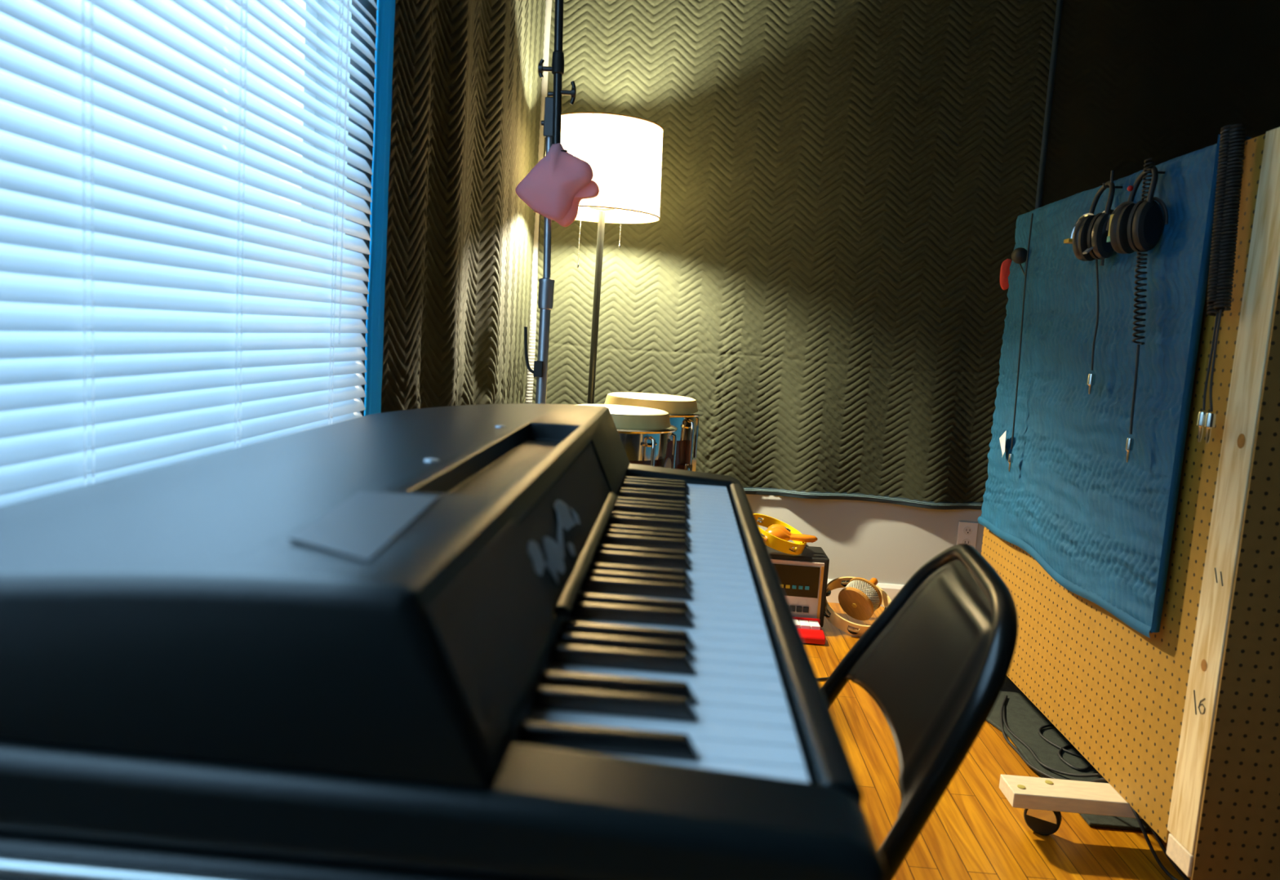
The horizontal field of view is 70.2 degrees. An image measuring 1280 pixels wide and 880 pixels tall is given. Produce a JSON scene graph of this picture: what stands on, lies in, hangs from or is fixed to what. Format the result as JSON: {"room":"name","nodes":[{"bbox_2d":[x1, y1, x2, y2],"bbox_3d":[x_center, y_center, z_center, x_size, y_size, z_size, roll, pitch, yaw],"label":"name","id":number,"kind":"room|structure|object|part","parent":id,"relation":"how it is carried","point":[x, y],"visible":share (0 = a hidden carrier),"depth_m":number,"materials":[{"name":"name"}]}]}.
{"room":"studio","nodes":[
{"label":"studio","id":0,"kind":"room"},
{"bbox_2d":[311,0,377,416],"bbox_3d":[-0.615,-0.405,0.956,0.120,2.500,5.130,4,7,2],"label":"window frame","id":1,"kind":"structure","parent":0,"point":[366,4],"depth_m":1.63,"materials":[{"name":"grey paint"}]},
{"bbox_2d":[0,0,377,506],"bbox_3d":[-0.515,-0.651,0.407,0.038,1.592,2.345,4,7,2],"label":"blind","id":2,"kind":"object","parent":1,"relation":"attached to","point":[147,322],"visible":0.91,"depth_m":1.00,"materials":[{"name":"white plastic"}]},
{"bbox_3d":[-0.485,-0.681,0.797,0.002,1.540,0.014,4,7,2],"label":"ladder cord","id":3,"kind":"part","parent":2,"relation":"part of","materials":[{"name":"white fabric"}]},
{"bbox_3d":[-0.471,-0.714,1.090,0.002,1.540,0.014,4,7,2],"label":"ladder cord","id":4,"kind":"part","parent":2,"relation":"part of","materials":[{"name":"white fabric"}]},
{"bbox_3d":[-0.456,-0.749,1.398,0.002,1.540,0.014,4,7,2],"label":"ladder cord","id":5,"kind":"part","parent":2,"relation":"part of","materials":[{"name":"white fabric"}]},
{"bbox_3d":[-0.447,-0.835,1.405,0.003,1.370,0.018,4,7,2],"label":"lift cord","id":6,"kind":"part","parent":2,"relation":"part of","materials":[{"name":"white fabric"}]},
{"bbox_2d":[278,0,317,239],"bbox_3d":[-0.640,-0.650,0.405,0.040,1.590,2.390,4,7,2],"label":"window","id":7,"kind":"structure","parent":1,"relation":"in","point":[301,2],"depth_m":1.56,"materials":[{"name":"white paint"}]},
{"bbox_2d":[363,0,546,416],"bbox_3d":[-0.419,-0.746,2.514,0.072,2.120,1.820,4,7,2],"label":"blanket","id":8,"kind":"object","parent":1,"relation":"hanging from","point":[457,83],"visible":0.63,"depth_m":2.13,"materials":[{"name":"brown fabric"}]},
{"bbox_2d":[537,156,983,585],"bbox_3d":[1.135,-0.586,3.496,3.700,2.500,0.120,4,7,2],"label":"wall","id":9,"kind":"structure","parent":0,"point":[887,543],"depth_m":3.56,"materials":[{"name":"grey paint"}]},
{"bbox_2d":[525,0,1057,509],"bbox_3d":[0.540,-0.810,3.401,1.910,2.072,0.058,4,7,2],"label":"blanket","id":10,"kind":"object","parent":9,"relation":"attached to","point":[846,184],"visible":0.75,"depth_m":3.41,"materials":[{"name":"grey fabric"}]},
{"bbox_2d":[826,578,903,606],"bbox_3d":[1.092,0.619,3.568,3.220,0.090,0.014,4,7,2],"label":"baseboard","id":11,"kind":"structure","parent":9,"relation":"attached to","point":[891,590],"depth_m":3.57,"materials":[{"name":"white paint"}]},
{"bbox_2d":[956,521,977,548],"bbox_3d":[1.270,0.376,3.534,0.074,0.116,0.008,4,7,2],"label":"wall outlet","id":12,"kind":"object","parent":9,"relation":"attached to","point":[966,531],"visible":0.78,"depth_m":3.53,"materials":[{"name":"white plastic"}]},
{"bbox_2d":[962,538,970,545],"bbox_3d":[1.269,0.400,3.534,0.033,0.033,0.002,4,7,2],"label":"socket","id":13,"kind":"object","parent":12,"relation":"attached to","point":[967,541],"depth_m":3.53,"materials":[{"name":"white paint"}]},
{"bbox_2d":[963,526,972,535],"bbox_3d":[1.272,0.353,3.529,0.033,0.033,0.002,4,7,2],"label":"socket","id":14,"kind":"object","parent":12,"relation":"attached to","point":[967,531],"depth_m":3.53,"materials":[{"name":"white paint"}]},
{"bbox_2d":[1035,0,1279,208],"bbox_3d":[2.098,-0.693,3.322,1.335,2.080,0.021,4,7,2],"label":"blanket","id":15,"kind":"object","parent":9,"relation":"attached to","point":[1131,82],"visible":0.2,"depth_m":3.27,"materials":[{"name":"black fabric"}]},
{"bbox_2d":[804,602,1190,879],"bbox_3d":[0.929,0.970,1.124,3.700,0.060,5.300,4,7,2],"label":"floor","id":16,"kind":"structure","parent":0,"point":[973,832],"depth_m":1.97,"materials":[{"name":"brown wood"}]},
{"bbox_2d":[0,403,886,879],"bbox_3d":[-0.183,0.440,0.939,0.583,0.888,1.034,4,7,2],"label":"piano","id":17,"kind":"object","parent":16,"relation":"on","point":[483,642],"visible":1,"depth_m":0.40,"materials":[{"name":"black plastic"}]},
{"bbox_3d":[-0.242,0.036,0.899,0.411,0.085,1.019,4,7,2],"label":"lid","id":18,"kind":"part","parent":17,"relation":"part of","materials":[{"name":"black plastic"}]},
{"bbox_3d":[-0.059,0.060,0.841,0.028,0.060,0.488,4,7,2],"label":"control panel","id":19,"kind":"part","parent":17,"relation":"part of","materials":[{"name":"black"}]},
{"bbox_3d":[0.119,0.129,0.891,0.021,0.028,0.903,4,7,2],"label":"rail","id":20,"kind":"part","parent":17,"relation":"part of","materials":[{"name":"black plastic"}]},
{"bbox_2d":[524,0,576,404],"bbox_3d":[-0.208,-0.407,2.153,0.529,2.280,0.460,4,7,2],"label":"microphone stand","id":21,"kind":"object","parent":16,"relation":"on","point":[551,123],"visible":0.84,"depth_m":2.06,"materials":[{"name":"black paint"}]},
{"bbox_3d":[-0.207,-0.821,2.012,0.035,0.042,0.022,4,7,2],"label":"wing knob","id":22,"kind":"part","parent":21,"relation":"part of","materials":[{"name":"black paint"}]},
{"bbox_2d":[515,142,599,226],"bbox_3d":[-0.185,-0.573,2.039,0.187,0.181,0.078,4,7,2],"label":"plush toy","id":23,"kind":"object","parent":21,"relation":"hanging from","point":[554,188],"visible":1,"depth_m":2.01,"materials":[{"name":"pink fabric"}]},
{"bbox_3d":[-0.174,-1.071,1.982,0.052,0.921,0.019,4,7,2],"label":"boom arm","id":24,"kind":"part","parent":21,"relation":"part of","materials":[{"name":"black paint"}]},
{"bbox_3d":[-0.160,-0.770,2.016,0.035,0.051,0.022,4,7,2],"label":"wing knob","id":25,"kind":"part","parent":21,"relation":"part of","materials":[{"name":"black paint"}]},
{"bbox_2d":[560,111,663,404],"bbox_3d":[-0.170,-0.216,3.137,0.404,1.678,0.404,4,7,2],"label":"floor lamp","id":26,"kind":"object","parent":16,"relation":"on","point":[624,153],"visible":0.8,"depth_m":2.89,"materials":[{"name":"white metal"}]},
{"bbox_3d":[-0.203,-0.687,3.055,0.007,0.218,0.007,1,7,-20],"label":"pull chain","id":27,"kind":"part","parent":26,"relation":"part of","materials":[{"name":"silver metal"}]},
{"bbox_2d":[590,206,602,210],"bbox_3d":[-0.154,-0.797,3.071,0.058,0.043,0.018,4,7,2],"label":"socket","id":28,"kind":"object","parent":26,"relation":"attached to","point":[596,208],"depth_m":3.07,"materials":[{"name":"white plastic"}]},
{"bbox_2d":[602,207,613,210],"bbox_3d":[-0.098,-0.793,3.068,0.058,0.043,0.018,4,7,2],"label":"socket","id":29,"kind":"object","parent":26,"relation":"attached to","point":[603,209],"depth_m":3.06,"materials":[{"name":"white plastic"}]},
{"bbox_3d":[-0.124,-0.903,3.057,0.400,0.288,0.400,4,7,2],"label":"lamp shade","id":30,"kind":"part","parent":26,"relation":"part of","materials":[{"name":"white fabric"}]},
{"bbox_3d":[-0.065,-0.713,3.046,0.007,0.146,0.007,1,7,-20],"label":"pull chain","id":31,"kind":"part","parent":26,"relation":"part of","materials":[{"name":"silver metal"}]},
{"bbox_2d":[577,404,677,468],"bbox_3d":[-0.082,0.311,2.478,0.319,0.798,0.319,4,7,2],"label":"drum","id":32,"kind":"object","parent":16,"relation":"on","point":[643,432],"visible":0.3,"depth_m":2.33,"materials":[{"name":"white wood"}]},
{"bbox_2d":[604,391,703,471],"bbox_3d":[0.009,0.267,2.841,0.328,0.813,0.332,4,7,2],"label":"drum","id":33,"kind":"object","parent":16,"relation":"on","point":[683,412],"visible":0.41,"depth_m":2.71,"materials":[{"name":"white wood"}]},
{"bbox_2d":[765,545,829,626],"bbox_3d":[0.487,0.524,3.300,0.352,0.260,0.202,4,7,2],"label":"radio","id":34,"kind":"object","parent":16,"relation":"on","point":[802,577],"visible":0.42,"depth_m":3.20,"materials":[{"name":"black plastic"}]},
{"bbox_2d":[753,513,808,555],"bbox_3d":[0.485,0.335,3.254,0.242,0.114,0.228,4,7,2],"label":"tambourine","id":35,"kind":"object","parent":34,"relation":"on","point":[775,543],"visible":0.66,"depth_m":3.17,"materials":[{"name":"yellow plastic"}]},
{"bbox_2d":[764,527,817,542],"bbox_3d":[0.529,0.345,3.198,0.194,0.068,0.068,4,7,2],"label":"maraca","id":36,"kind":"object","parent":35,"relation":"in","point":[778,532],"visible":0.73,"depth_m":3.19,"materials":[{"name":"orange wood"}]},
{"bbox_3d":[0.574,0.347,3.207,0.104,0.027,0.027,3,7,-4],"label":"handle","id":37,"kind":"part","parent":36,"relation":"part of","materials":[{"name":"orange wood"}]},
{"bbox_2d":[768,524,813,542],"bbox_3d":[0.544,0.337,3.272,0.175,0.062,0.061,4,7,2],"label":"maraca","id":38,"kind":"object","parent":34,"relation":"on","point":[778,526],"visible":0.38,"depth_m":3.26,"materials":[{"name":"orange wood"}]},
{"bbox_3d":[0.583,0.351,3.258,0.096,0.027,0.027,5,7,6],"label":"handle","id":39,"kind":"part","parent":38,"relation":"part of","materials":[{"name":"orange wood"}]},
{"bbox_3d":[0.479,0.532,3.213,0.324,0.223,0.009,4,7,2],"label":"panel","id":40,"kind":"part","parent":34,"relation":"part of","materials":[{"name":"beige plastic"}]},
{"bbox_2d":[794,617,825,644],"bbox_3d":[0.481,0.647,3.130,0.292,0.046,0.143,4,7,2],"label":"keyboard","id":41,"kind":"object","parent":16,"relation":"on","point":[811,631],"visible":0.34,"depth_m":3.10,"materials":[{"name":"red plastic"}]},
{"bbox_2d":[817,676,828,680],"bbox_3d":[0.408,0.714,2.705,0.646,0.008,0.068,1,7,-25],"label":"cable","id":42,"kind":"object","parent":16,"relation":"on","point":[820,678],"visible":0.08,"depth_m":2.74,"materials":[{"name":"black rubber"}]},
{"bbox_2d":[823,576,891,636],"bbox_3d":[0.787,0.597,3.274,0.273,0.161,0.251,4,7,2],"label":"tambourine","id":43,"kind":"object","parent":16,"relation":"on","point":[846,626],"visible":0.38,"depth_m":3.22,"materials":[{"name":"beige wood"}]},
{"bbox_2d":[838,577,882,620],"bbox_3d":[0.784,0.565,3.246,0.151,0.153,0.157,4,7,2],"label":"shaker","id":44,"kind":"object","parent":43,"relation":"in","point":[860,597],"visible":1,"depth_m":3.21,"materials":[{"name":"brown wood"}]},
{"bbox_3d":[0.832,0.526,3.285,0.028,0.052,0.080,10,9,42],"label":"handle","id":45,"kind":"part","parent":44,"relation":"part of","materials":[{"name":"orange wood"}]},
{"bbox_2d":[822,543,1017,879],"bbox_3d":[0.125,0.501,1.132,0.566,0.761,0.445,4,7,2],"label":"folding chair","id":46,"kind":"object","parent":16,"relation":"on","point":[936,661],"visible":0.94,"depth_m":1.01,"materials":[{"name":"black metal"}]},
{"bbox_3d":[0.341,0.277,1.096,0.131,0.248,0.411,4,7,5],"label":"panel","id":47,"kind":"part","parent":46,"relation":"part of","materials":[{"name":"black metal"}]},
{"bbox_2d":[986,675,1151,831],"bbox_3d":[1.249,0.796,2.482,0.595,0.009,1.035,4,7,2],"label":"floor mat","id":48,"kind":"object","parent":16,"relation":"on","point":[1024,718],"visible":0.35,"depth_m":2.38,"materials":[{"name":"black rubber"}]},
{"bbox_2d":[1037,724,1093,771],"bbox_3d":[1.149,0.792,2.353,0.185,0.016,0.269,4,7,2],"label":"cable","id":49,"kind":"object","parent":48,"relation":"on","point":[1063,748],"visible":0.56,"depth_m":2.32,"materials":[{"name":"black rubber"}]},
{"bbox_2d":[1000,694,1177,879],"bbox_3d":[1.029,0.763,2.188,0.141,0.119,0.967,4,7,-2],"label":"power cable","id":50,"kind":"object","parent":16,"relation":"on","point":[1100,780],"visible":0.84,"depth_m":2.00,"materials":[{"name":"black rubber"}]},
{"bbox_2d":[1001,702,1190,879],"bbox_3d":[1.044,0.767,2.150,0.139,0.122,0.920,3,7,-8],"label":"power cable","id":51,"kind":"object","parent":16,"relation":"on","point":[1016,737],"visible":0.66,"depth_m":2.16,"materials":[{"name":"black rubber"}]},
{"bbox_2d":[981,126,1279,879],"bbox_3d":[1.532,0.141,2.175,1.400,1.418,1.268,4,7,2],"label":"pegboard","id":52,"kind":"object","parent":16,"relation":"on","point":[1181,722],"depth_m":1.64,"materials":[{"name":"brown wood"}]},
{"bbox_2d":[1000,258,1011,289],"bbox_3d":[1.117,-0.505,2.776,0.038,0.095,0.022,4,7,2],"label":"headphones","id":53,"kind":"object","parent":52,"relation":"hanging from","point":[1005,267],"visible":0.86,"depth_m":2.77,"materials":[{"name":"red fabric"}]},
{"bbox_2d":[1011,247,1026,275],"bbox_3d":[1.085,-0.509,2.600,0.047,0.082,0.045,8,8,31],"label":"microphone","id":54,"kind":"object","parent":52,"relation":"attached to","point":[1019,255],"visible":0.94,"depth_m":2.58,"materials":[{"name":"black metal"}]},
{"bbox_2d":[1008,213,1033,471],"bbox_3d":[1.053,-0.269,2.520,0.014,0.713,0.071,4,7,2],"label":"cable","id":55,"kind":"object","parent":52,"relation":"hanging from","point":[1011,457],"visible":1,"depth_m":2.52,"materials":[{"name":"black rubber"}]},
{"bbox_2d":[1063,180,1122,261],"bbox_3d":[1.036,-0.497,2.060,0.090,0.177,0.146,4,7,2],"label":"headphones","id":56,"kind":"object","parent":52,"relation":"hanging from","point":[1089,234],"visible":0.93,"depth_m":2.03,"materials":[{"name":"black plastic"}]},
{"bbox_2d":[1072,215,1088,261],"bbox_3d":[1.028,-0.465,2.098,0.075,0.103,0.026,1,7,-25],"label":"ear cup","id":57,"kind":"object","parent":56,"relation":"on","point":[1080,229],"depth_m":2.08,"materials":[{"name":"black paint"}]},
{"bbox_2d":[1077,214,1095,261],"bbox_3d":[1.035,-0.462,2.083,0.075,0.103,0.016,1,7,-25],"label":"cushion","id":58,"kind":"object","parent":56,"relation":"on","point":[1084,221],"depth_m":2.07,"materials":[{"name":"black leather"}]},
{"bbox_3d":[1.005,-0.426,2.035,0.021,0.021,0.020,4,7,2],"label":"label plate","id":59,"kind":"part","parent":56,"relation":"part of","materials":[{"name":"silver metal"}]},
{"bbox_2d":[1087,213,1102,259],"bbox_3d":[1.032,-0.458,2.045,0.075,0.103,0.016,1,7,-25],"label":"cushion","id":60,"kind":"object","parent":56,"relation":"on","point":[1094,222],"depth_m":2.02,"materials":[{"name":"black leather"}]},
{"bbox_2d":[1086,170,1114,394],"bbox_3d":[1.036,-0.354,2.056,0.016,0.499,0.064,4,7,2],"label":"headphone cable","id":61,"kind":"object","parent":56,"relation":"hanging from","point":[1091,377],"visible":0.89,"depth_m":2.05,"materials":[{"name":"black rubber"}]},
{"bbox_3d":[1.032,-0.292,2.067,0.004,0.266,0.056,4,7,2],"label":"cord","id":62,"kind":"part","parent":61,"relation":"part of","materials":[{"name":"black rubber"}]},
{"bbox_3d":[1.047,-0.497,2.039,0.007,0.210,0.018,5,7,14],"label":"cord","id":63,"kind":"part","parent":61,"relation":"part of","materials":[{"name":"black rubber"}]},
{"bbox_2d":[1090,212,1115,259],"bbox_3d":[1.039,-0.456,2.030,0.075,0.103,0.026,1,7,-25],"label":"ear cup","id":64,"kind":"object","parent":56,"relation":"on","point":[1100,249],"depth_m":2.02,"materials":[{"name":"black paint"}]},
{"bbox_2d":[977,134,1252,638],"bbox_3d":[1.093,-0.136,2.236,0.090,0.966,1.051,4,7,2],"label":"blanket","id":65,"kind":"object","parent":52,"relation":"on","point":[1100,524],"visible":0.84,"depth_m":2.06,"materials":[{"name":"blue fabric"}]},
{"bbox_2d":[999,430,1006,457],"bbox_3d":[1.050,0.009,2.633,0.007,0.080,0.076,5,7,10],"label":"paper tag","id":66,"kind":"object","parent":65,"relation":"attached to","point":[1002,438],"visible":1,"depth_m":2.62,"materials":[{"name":"white paper"}]},
{"bbox_2d":[1106,165,1168,253],"bbox_3d":[1.027,-0.476,1.876,0.092,0.177,0.129,6,7,16],"label":"headphones","id":67,"kind":"object","parent":52,"relation":"hanging from","point":[1131,227],"visible":0.98,"depth_m":1.84,"materials":[{"name":"black plastic"}]},
{"bbox_3d":[1.000,-0.452,1.927,0.004,0.052,0.028,4,7,2],"label":"label plate","id":68,"kind":"part","parent":67,"relation":"part of","materials":[{"name":"gold metal"}]},
{"bbox_2d":[1109,204,1128,253],"bbox_3d":[1.019,-0.444,1.915,0.075,0.103,0.026,1,7,-25],"label":"ear cup","id":69,"kind":"object","parent":67,"relation":"on","point":[1118,220],"depth_m":1.89,"materials":[{"name":"black plastic"}]},
{"bbox_2d":[1115,203,1134,253],"bbox_3d":[1.026,-0.441,1.899,0.075,0.103,0.016,1,7,-25],"label":"cushion","id":70,"kind":"object","parent":67,"relation":"on","point":[1123,211],"depth_m":1.89,"materials":[{"name":"black leather"}]},
{"bbox_2d":[1127,200,1144,252],"bbox_3d":[1.023,-0.437,1.862,0.075,0.103,0.016,1,7,-25],"label":"cushion","id":71,"kind":"object","parent":67,"relation":"on","point":[1135,213],"depth_m":1.84,"materials":[{"name":"black leather"}]},
{"bbox_2d":[1124,157,1155,462],"bbox_3d":[1.020,-0.264,1.863,0.026,0.619,0.080,4,7,2],"label":"coiled cable","id":72,"kind":"object","parent":67,"relation":"hanging from","point":[1130,442],"visible":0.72,"depth_m":1.85,"materials":[{"name":"black rubber"}]},
{"bbox_3d":[1.010,-0.103,1.858,0.004,0.184,0.021,4,7,2],"label":"cord","id":73,"kind":"part","parent":72,"relation":"part of","materials":[{"name":"black rubber"}]},
{"bbox_2d":[1131,200,1162,250],"bbox_3d":[1.030,-0.435,1.847,0.075,0.103,0.026,1,7,-25],"label":"ear cup","id":74,"kind":"object","parent":67,"relation":"on","point":[1146,215],"depth_m":1.83,"materials":[{"name":"black plastic"}]},
{"bbox_3d":[1.011,0.766,1.677,0.038,0.042,0.076,4,7,2],"label":"plate","id":75,"kind":"part","parent":52,"relation":"part of","materials":[{"name":"brown wood"}]},
{"bbox_2d":[1196,123,1246,443],"bbox_3d":[1.029,-0.276,1.621,0.035,0.561,0.092,4,7,2],"label":"cable bundle","id":76,"kind":"object","parent":52,"relation":"hanging from","point":[1232,144],"visible":1,"depth_m":1.60,"materials":[{"name":"black rubber"}]},
{"bbox_3d":[1.020,-0.143,1.628,0.006,0.180,0.013,8,8,34],"label":"cord","id":77,"kind":"part","parent":76,"relation":"part of","materials":[{"name":"black rubber"}]},
{"bbox_3d":[1.019,-0.141,1.611,0.007,0.181,0.028,6,7,14],"label":"cord","id":78,"kind":"part","parent":76,"relation":"part of","materials":[{"name":"black rubber"}]},
{"bbox_3d":[1.057,0.108,1.605,0.038,1.283,0.086,4,7,2],"label":"corner post","id":79,"kind":"part","parent":52,"relation":"part of","materials":[{"name":"brown wood"}]},
{"bbox_3d":[1.618,0.198,1.541,1.169,1.365,0.005,4,7,2],"label":"panel","id":80,"kind":"part","parent":52,"relation":"part of","materials":[{"name":"brown wood"}]}
]}

